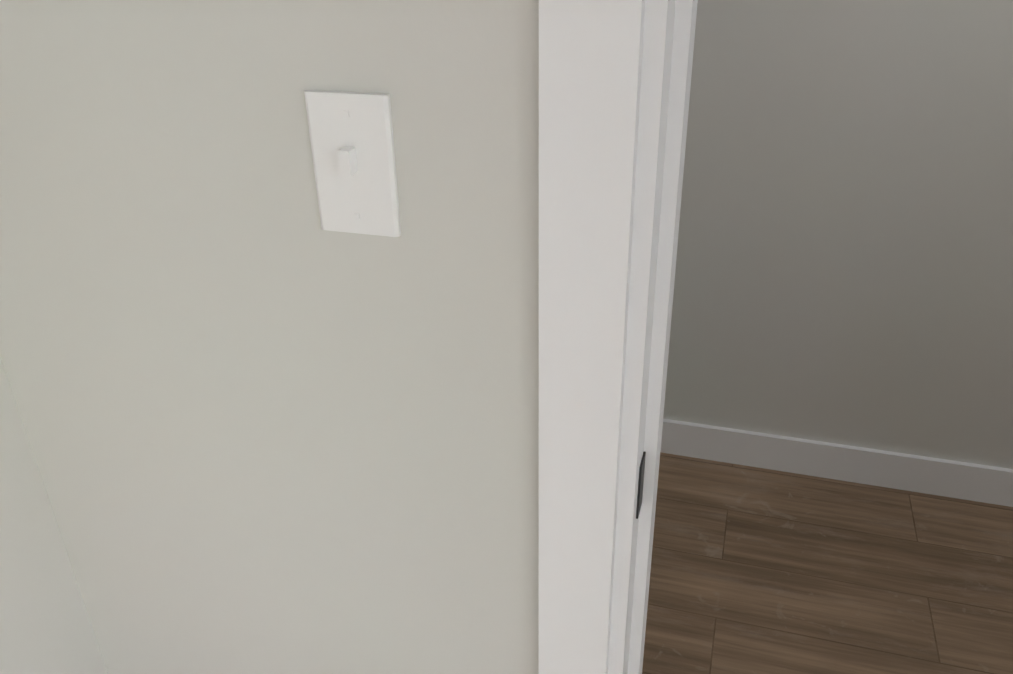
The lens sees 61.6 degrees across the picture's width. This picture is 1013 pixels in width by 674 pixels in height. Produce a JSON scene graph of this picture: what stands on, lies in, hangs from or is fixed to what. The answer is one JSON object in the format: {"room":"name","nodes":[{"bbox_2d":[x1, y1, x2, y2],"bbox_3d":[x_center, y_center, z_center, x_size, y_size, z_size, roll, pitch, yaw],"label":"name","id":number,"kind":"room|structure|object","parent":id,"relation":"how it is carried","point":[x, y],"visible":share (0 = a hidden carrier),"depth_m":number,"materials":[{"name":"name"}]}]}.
{"room":"bedroom","nodes":[
{"label":"bedroom","id":0,"kind":"room"},
{"bbox_2d":[0,0,538,673],"bbox_3d":[-0.094,-0.153,0.675,4.320,2.500,0.325,7,29,15],"label":"wall","id":1,"kind":"structure","parent":0,"point":[254,418],"depth_m":0.81,"materials":[{"name":"paint"}]},
{"bbox_2d":[304,90,400,236],"bbox_3d":[-0.126,-0.137,0.687,0.072,0.116,0.018,7,29,15],"label":"light switch","id":2,"kind":"object","parent":1,"relation":"attached to","point":[352,144],"visible":1,"depth_m":0.69,"materials":[{"name":"white plastic"}]},
{"bbox_2d":[539,0,697,673],"bbox_3d":[0.538,0.065,0.674,1.008,2.093,0.196,7,29,15],"label":"door frame","id":3,"kind":"structure","parent":1,"relation":"attached to","point":[614,85],"depth_m":0.68,"materials":[{"name":"white wood"}]},
{"bbox_2d":[636,452,645,518],"bbox_3d":[0.126,0.139,0.798,0.003,0.060,0.025,7,29,15],"label":"strike plate","id":4,"kind":"object","parent":3,"relation":"attached to","point":[640,483],"depth_m":0.79,"materials":[{"name":"black metal"}]},
{"bbox_2d":[642,452,1012,673],"bbox_3d":[-0.748,2.317,-1.157,4.338,0.120,9.060,7,29,15],"label":"floor","id":5,"kind":"structure","parent":0,"point":[755,570],"depth_m":1.97,"materials":[{"name":"brown wood"}]},
{"bbox_2d":[663,0,1012,468],"bbox_3d":[1.167,-0.713,1.682,2.887,2.500,0.100,7,29,15],"label":"wall","id":6,"kind":"structure","parent":0,"point":[844,268],"depth_m":1.97,"materials":[{"name":"paint"}]},
{"bbox_2d":[660,419,1012,506],"bbox_3d":[1.143,0.367,2.203,2.627,0.105,0.015,7,29,15],"label":"baseboard","id":7,"kind":"structure","parent":6,"relation":"attached to","point":[939,477],"depth_m":2.26,"materials":[{"name":"white wood"}]}
]}

